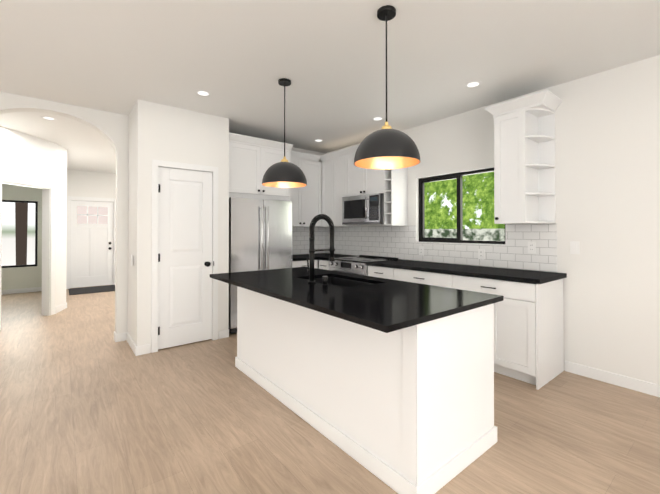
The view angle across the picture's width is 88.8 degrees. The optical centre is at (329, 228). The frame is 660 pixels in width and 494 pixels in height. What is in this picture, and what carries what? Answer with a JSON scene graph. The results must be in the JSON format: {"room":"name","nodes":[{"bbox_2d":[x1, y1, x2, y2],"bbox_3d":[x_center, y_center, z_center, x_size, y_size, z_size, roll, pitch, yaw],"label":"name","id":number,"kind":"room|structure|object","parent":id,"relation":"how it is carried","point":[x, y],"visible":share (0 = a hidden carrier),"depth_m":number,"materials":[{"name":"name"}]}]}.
{"room":"kitchen","nodes":[
{"label":"kitchen","id":0,"kind":"room"},
{"bbox_2d":[0,126,55,183],"bbox_3d":[-4.491,-0.014,4.247,0.120,2.740,2.300,0,0,1],"label":"wall","id":1,"kind":"structure","parent":0,"point":[25,156],"depth_m":4.90,"materials":[{"name":"white paint"}]},
{"bbox_2d":[0,175,54,329],"bbox_3d":[-4.466,0.326,4.914,0.136,2.070,0.920,0,0,1],"label":"door frame","id":2,"kind":"structure","parent":1,"relation":"attached to","point":[48,249],"depth_m":5.29,"materials":[{"name":"white wood"}]},
{"bbox_2d":[1,169,115,289],"bbox_3d":[-6.762,0.007,7.203,7.300,2.740,0.150,0,-1,-39],"label":"wall","id":3,"kind":"structure","parent":0,"point":[80,183],"depth_m":7.41,"materials":[{"name":"white paint"}]},
{"bbox_2d":[2,200,37,267],"bbox_3d":[-6.900,0.111,7.086,1.138,1.428,0.060,0,-1,-39],"label":"window","id":4,"kind":"structure","parent":3,"relation":"in","point":[36,224],"depth_m":7.39,"materials":[{"name":"black metal"}]},
{"bbox_2d":[1,287,41,294],"bbox_3d":[-6.774,1.329,7.080,1.660,0.095,0.013,0,-1,-39],"label":"baseboard","id":5,"kind":"structure","parent":3,"relation":"attached to","point":[36,289],"depth_m":7.21,"materials":[{"name":"white wood"}]},
{"bbox_2d":[66,196,115,288],"bbox_3d":[-5.678,0.320,8.054,1.010,2.125,0.166,0,-1,-39],"label":"door frame","id":6,"kind":"structure","parent":3,"relation":"attached to","point":[75,198],"depth_m":7.78,"materials":[{"name":"white wood"}]},
{"bbox_2d":[70,201,112,287],"bbox_3d":[-5.649,0.362,8.017,0.836,2.018,0.110,0,-1,-39],"label":"front door","id":7,"kind":"structure","parent":3,"relation":"in","point":[91,243],"depth_m":8.01,"materials":[{"name":"white wood"}]},
{"bbox_2d":[55,143,66,307],"bbox_3d":[-5.263,0.002,6.505,0.263,2.740,2.810,0,-1,-39],"label":"wall","id":8,"kind":"structure","parent":0,"point":[60,218],"depth_m":5.59,"materials":[{"name":"white paint"}]},
{"bbox_2d":[55,302,66,313],"bbox_3d":[-4.471,1.318,5.603,0.013,0.095,0.455,0,0,-19],"label":"baseboard","id":9,"kind":"structure","parent":8,"relation":"attached to","point":[60,307],"depth_m":5.58,"materials":[{"name":"white wood"}]},
{"bbox_2d":[0,92,127,333],"bbox_3d":[-3.872,-0.022,3.081,3.485,2.740,0.140,0,-1,-39],"label":"wall","id":10,"kind":"structure","parent":0,"point":[112,127],"depth_m":4.05,"materials":[{"name":"white paint"}]},
{"bbox_2d":[128,103,135,337],"bbox_3d":[-2.250,-0.016,3.938,0.120,2.740,0.540,0,-1,-39],"label":"wall","id":11,"kind":"structure","parent":0,"point":[132,116],"depth_m":3.95,"materials":[{"name":"white paint"}]},
{"bbox_2d":[123,332,137,355],"bbox_3d":[-2.273,1.306,3.833,0.035,0.095,0.663,0,-1,-39],"label":"baseboard","id":12,"kind":"structure","parent":11,"relation":"attached to","point":[126,337],"depth_m":3.84,"materials":[{"name":"white wood"}]},
{"bbox_2d":[132,99,228,352],"bbox_3d":[-1.697,-0.016,3.957,1.009,2.740,0.100,0,-1,-39],"label":"wall","id":13,"kind":"structure","parent":0,"point":[157,131],"depth_m":3.79,"materials":[{"name":"white paint"}]},
{"bbox_2d":[151,159,217,352],"bbox_3d":[-1.692,0.299,3.947,0.731,2.110,0.118,0,-1,-39],"label":"door frame","id":14,"kind":"structure","parent":13,"relation":"attached to","point":[155,328],"depth_m":3.76,"materials":[{"name":"white painted wood"}]},
{"bbox_2d":[158,167,211,348],"bbox_3d":[-1.674,0.328,3.924,0.601,2.028,0.070,0,-1,-39],"label":"pantry door","id":15,"kind":"structure","parent":13,"relation":"in","point":[185,253],"depth_m":3.91,"materials":[{"name":"white wood"}]},
{"bbox_2d":[291,147,324,268],"bbox_3d":[-0.992,-0.005,5.497,2.200,2.740,0.150,0,-1,-39],"label":"wall","id":16,"kind":"structure","parent":0,"point":[306,151],"depth_m":6.02,"materials":[{"name":"white paint"}]},
{"bbox_2d":[229,132,320,226],"bbox_3d":[-0.817,0.073,5.088,1.766,2.579,0.702,0,-1,-39],"label":"upper cabinet","id":17,"kind":"object","parent":16,"relation":"attached to","point":[252,160],"visible":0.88,"depth_m":4.72,"materials":[{"name":"white wood"}]},
{"bbox_2d":[292,227,324,254],"bbox_3d":[-0.532,0.204,5.760,1.130,0.474,0.008,0,-1,-39],"label":"tile backsplash","id":18,"kind":"structure","parent":16,"relation":"attached to","point":[300,240],"depth_m":5.84,"materials":[{"name":"white tile"}]},
{"bbox_2d":[0,285,659,493],"bbox_3d":[-2.671,1.372,2.941,8.400,0.050,12.400,0,-1,-39],"label":"floor","id":19,"kind":"structure","parent":0,"point":[89,404],"depth_m":2.26,"materials":[{"name":"brown wood"}]},
{"bbox_2d":[68,285,114,294],"bbox_3d":[-5.193,1.374,7.695,1.220,0.012,0.940,0,-1,-39],"label":"rug","id":20,"kind":"object","parent":19,"relation":"on","point":[88,290],"visible":0.64,"depth_m":7.57,"materials":[{"name":"black fabric"}]},
{"bbox_2d":[229,197,291,333],"bbox_3d":[-1.096,0.473,4.789,0.910,1.735,0.761,0,-1,-39],"label":"fridge","id":21,"kind":"object","parent":19,"relation":"on","point":[260,234],"visible":0.6,"depth_m":4.47,"materials":[{"name":"grey metal"}]},
{"bbox_2d":[292,255,317,267],"bbox_3d":[-0.567,0.901,5.306,0.485,0.925,0.662,0,-1,-39],"label":"base cabinet","id":22,"kind":"object","parent":19,"relation":"on","point":[299,260],"visible":0.12,"depth_m":5.06,"materials":[{"name":"white wood"}]},
{"bbox_2d":[319,261,328,269],"bbox_3d":[0.154,0.922,5.293,0.610,0.882,0.288,0,-1,-39],"label":"base cabinet","id":23,"kind":"object","parent":19,"relation":"on","point":[324,265],"depth_m":5.10,"materials":[{"name":"white wood"}]},
{"bbox_2d":[299,253,350,260],"bbox_3d":[-0.048,0.461,5.547,0.651,0.040,0.934,0,-1,-39],"label":"countertop","id":24,"kind":"structure","parent":23,"relation":"on","point":[321,256],"depth_m":5.52,"materials":[{"name":"black stone"}]},
{"bbox_2d":[329,255,397,275],"bbox_3d":[0.460,0.887,4.853,0.710,0.947,0.772,0,-1,-39],"label":"range","id":25,"kind":"object","parent":19,"relation":"on","point":[358,265],"visible":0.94,"depth_m":4.72,"materials":[{"name":"silver metal"}]},
{"bbox_2d":[235,287,496,493],"bbox_3d":[0.064,0.901,2.713,0.819,0.889,2.158,0,-1,-39],"label":"kitchen island","id":26,"kind":"object","parent":19,"relation":"on","point":[389,383],"depth_m":1.93,"materials":[{"name":"white wood"}]},
{"bbox_2d":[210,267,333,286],"bbox_3d":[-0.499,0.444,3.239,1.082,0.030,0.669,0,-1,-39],"label":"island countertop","id":27,"kind":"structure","parent":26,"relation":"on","point":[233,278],"depth_m":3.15,"materials":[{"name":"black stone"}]},
{"bbox_2d":[238,271,393,302],"bbox_3d":[-0.072,0.440,2.704,1.082,0.030,0.701,0,-1,-39],"label":"island countertop","id":28,"kind":"structure","parent":26,"relation":"on","point":[276,288],"depth_m":2.51,"materials":[{"name":"black stone"}]},
{"bbox_2d":[307,214,334,282],"bbox_3d":[-0.077,0.154,2.746,0.262,0.543,0.099,0,-1,-39],"label":"faucet","id":29,"kind":"object","parent":28,"relation":"on","point":[312,250],"visible":1,"depth_m":2.68,"materials":[{"name":"black metal"}]},
{"bbox_2d":[322,276,327,284],"bbox_3d":[-0.037,0.391,2.534,0.048,0.066,0.048,0,-1,-39],"label":"soap dispenser","id":30,"kind":"object","parent":28,"relation":"on","point":[325,280],"visible":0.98,"depth_m":2.52,"materials":[{"name":"black metal"}]},
{"bbox_2d":[314,275,369,286],"bbox_3d":[0.073,0.560,2.819,0.417,0.232,0.711,0,-1,-39],"label":"sink","id":31,"kind":"object","parent":28,"relation":"in","point":[341,280],"depth_m":3.08,"materials":[{"name":"black metal"}]},
{"bbox_2d":[286,280,503,334],"bbox_3d":[0.406,0.436,2.103,1.082,0.030,0.834,0,-1,-39],"label":"island countertop","id":32,"kind":"structure","parent":26,"relation":"on","point":[398,305],"depth_m":1.92,"materials":[{"name":"black stone"}]},
{"bbox_2d":[368,265,398,279],"bbox_3d":[0.884,0.916,4.376,0.610,0.882,0.494,0,-1,-39],"label":"base cabinet","id":33,"kind":"object","parent":19,"relation":"on","point":[373,270],"depth_m":4.18,"materials":[{"name":"white wood"}]},
{"bbox_2d":[399,269,458,288],"bbox_3d":[1.261,0.912,3.903,0.610,0.882,0.836,0,-1,-39],"label":"base cabinet","id":34,"kind":"object","parent":19,"relation":"on","point":[408,275],"depth_m":3.64,"materials":[{"name":"white wood"}]},
{"bbox_2d":[459,277,566,389],"bbox_3d":[1.711,0.908,3.339,0.610,0.882,0.852,0,-1,-39],"label":"base cabinet","id":35,"kind":"object","parent":19,"relation":"on","point":[528,331],"depth_m":2.98,"materials":[{"name":"white wood"}]},
{"bbox_2d":[367,261,566,284],"bbox_3d":[1.359,0.449,3.781,0.651,0.040,2.021,0,-1,-39],"label":"countertop","id":36,"kind":"structure","parent":35,"relation":"on","point":[529,277],"depth_m":3.39,"materials":[{"name":"black stone"}]},
{"bbox_2d":[0,0,659,173],"bbox_3d":[-2.671,-1.418,2.960,8.400,0.050,12.400,0,-1,-39],"label":"ceiling","id":37,"kind":"structure","parent":0,"point":[238,59],"depth_m":2.75,"materials":[{"name":"white paint"}]},
{"bbox_2d":[40,116,56,119],"bbox_3d":[-3.518,-1.381,4.216,0.164,0.006,0.164,0,-1,-39],"label":"recessed light","id":38,"kind":"object","parent":37,"relation":"in","point":[48,117],"visible":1,"depth_m":4.21,"materials":[{"name":"white"}]},
{"bbox_2d":[195,90,211,95],"bbox_3d":[-1.299,-1.386,3.452,0.164,0.006,0.164,0,-1,-39],"label":"recessed light","id":39,"kind":"object","parent":37,"relation":"in","point":[202,92],"visible":1,"depth_m":3.45,"materials":[{"name":"white"}]},
{"bbox_2d":[262,78,306,187],"bbox_3d":[-0.427,-0.901,3.172,0.420,0.979,0.420,0,-1,-39],"label":"pendant light","id":40,"kind":"object","parent":37,"relation":"hanging from","point":[284,173],"visible":1,"depth_m":3.05,"materials":[{"name":"black metal"}]},
{"bbox_2d":[371,116,383,120],"bbox_3d":[0.601,-1.381,4.237,0.164,0.006,0.164,0,-1,-39],"label":"recessed light","id":41,"kind":"object","parent":37,"relation":"in","point":[378,118],"visible":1,"depth_m":4.22,"materials":[{"name":"white plastic"}]},
{"bbox_2d":[354,5,419,168],"bbox_3d":[0.363,-0.908,2.165,0.420,0.979,0.420,0,-1,-39],"label":"pendant light","id":42,"kind":"object","parent":37,"relation":"hanging from","point":[386,146],"visible":1,"depth_m":2.06,"materials":[{"name":"black metal"}]},
{"bbox_2d":[464,80,481,87],"bbox_3d":[1.378,-1.387,3.245,0.164,0.006,0.164,0,-1,-39],"label":"recessed light","id":43,"kind":"object","parent":37,"relation":"in","point":[473,84],"visible":1,"depth_m":3.24,"materials":[{"name":"white plastic"}]},
{"bbox_2d":[325,55,659,384],"bbox_3d":[2.118,-0.019,3.486,0.160,2.740,7.170,0,-1,-39],"label":"wall","id":44,"kind":"structure","parent":0,"point":[607,163],"depth_m":2.98,"materials":[{"name":"white paint"}]},
{"bbox_2d":[320,152,335,226],"bbox_3d":[0.093,-0.616,5.638,0.324,1.165,0.349,0,-1,-39],"label":"upper cabinet","id":45,"kind":"object","parent":44,"relation":"attached to","point":[328,162],"depth_m":5.52,"materials":[{"name":"white wood"}]},
{"bbox_2d":[336,148,360,226],"bbox_3d":[0.267,-0.618,5.420,0.324,1.165,0.453,0,-1,-39],"label":"upper cabinet","id":46,"kind":"object","parent":44,"relation":"attached to","point":[343,175],"depth_m":5.29,"materials":[{"name":"white wood"}]},
{"bbox_2d":[348,144,399,196],"bbox_3d":[0.613,-0.842,4.988,0.324,0.722,0.776,0,-1,-39],"label":"upper cabinet","id":47,"kind":"object","parent":44,"relation":"attached to","point":[361,181],"depth_m":4.79,"materials":[{"name":"white wood"}]},
{"bbox_2d":[342,193,383,224],"bbox_3d":[0.563,-0.270,4.943,0.450,0.413,0.768,0,-1,-39],"label":"microwave","id":48,"kind":"object","parent":47,"relation":"attached to","point":[367,209],"visible":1,"depth_m":4.77,"materials":[{"name":"silver metal"}]},
{"bbox_2d":[325,223,556,271],"bbox_3d":[1.055,0.196,4.684,0.008,0.474,3.650,0,-1,-39],"label":"tile backsplash","id":49,"kind":"structure","parent":44,"relation":"attached to","point":[399,242],"depth_m":4.09,"materials":[{"name":"white tile"}]},
{"bbox_2d":[419,246,423,254],"bbox_3d":[1.213,0.293,4.470,0.008,0.118,0.072,0,-1,-39],"label":"electrical outlet","id":50,"kind":"object","parent":49,"relation":"attached to","point":[421,250],"visible":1,"depth_m":4.47,"materials":[{"name":"white plastic"}]},
{"bbox_2d":[478,249,484,258],"bbox_3d":[1.721,0.288,3.833,0.008,0.118,0.072,0,-1,-39],"label":"electrical outlet","id":51,"kind":"object","parent":49,"relation":"attached to","point":[481,253],"visible":1,"depth_m":3.83,"materials":[{"name":"white plastic"}]},
{"bbox_2d":[528,241,535,252],"bbox_3d":[2.048,0.191,3.423,0.008,0.118,0.072,0,-1,-39],"label":"electrical outlet","id":52,"kind":"object","parent":49,"relation":"attached to","point":[531,247],"visible":1,"depth_m":3.42,"materials":[{"name":"white plastic"}]},
{"bbox_2d":[419,168,504,243],"bbox_3d":[1.597,-0.254,4.150,0.060,0.858,1.173,0,-1,-39],"label":"window","id":53,"kind":"structure","parent":44,"relation":"in","point":[459,178],"depth_m":4.16,"materials":[{"name":"black metal"}]},
{"bbox_2d":[484,90,562,223],"bbox_3d":[1.899,-0.640,3.321,0.390,1.179,0.566,0,-1,-39],"label":"upper cabinet","id":54,"kind":"object","parent":44,"relation":"attached to","point":[524,159],"visible":1,"depth_m":3.29,"materials":[{"name":"white wood"}]},
{"bbox_2d":[570,241,578,253],"bbox_3d":[2.282,0.178,3.143,0.008,0.118,0.072,0,-1,-39],"label":"light switch","id":55,"kind":"object","parent":44,"relation":"attached to","point":[574,247],"visible":1,"depth_m":3.14,"materials":[{"name":"white plastic"}]},
{"bbox_2d":[565,361,659,396],"bbox_3d":[3.210,1.293,1.968,0.013,0.095,3.148,0,-1,-39],"label":"baseboard","id":56,"kind":"structure","parent":44,"relation":"attached to","point":[649,388],"depth_m":2.91,"materials":[{"name":"white wood"}]},
{"label":"outside","id":57,"kind":"structure","parent":0,"visible":0},
{"bbox_2d":[2,202,34,265],"bbox_3d":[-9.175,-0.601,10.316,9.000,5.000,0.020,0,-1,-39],"label":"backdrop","id":58,"kind":"structure","parent":57,"point":[8,238],"depth_m":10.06,"materials":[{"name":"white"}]},
{"bbox_2d":[15,202,27,264],"bbox_3d":[-8.375,0.490,9.143,0.260,2.600,0.253,0,-1,-39],"label":"palm tree","id":59,"kind":"object","parent":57,"point":[21,217],"visible":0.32,"depth_m":9.06,"materials":[{"name":"brown plant"}]},
{"bbox_2d":[425,172,504,240],"bbox_3d":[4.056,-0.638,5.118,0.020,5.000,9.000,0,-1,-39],"label":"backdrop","id":60,"kind":"structure","parent":57,"point":[441,208],"depth_m":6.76,"materials":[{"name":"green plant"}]}
]}

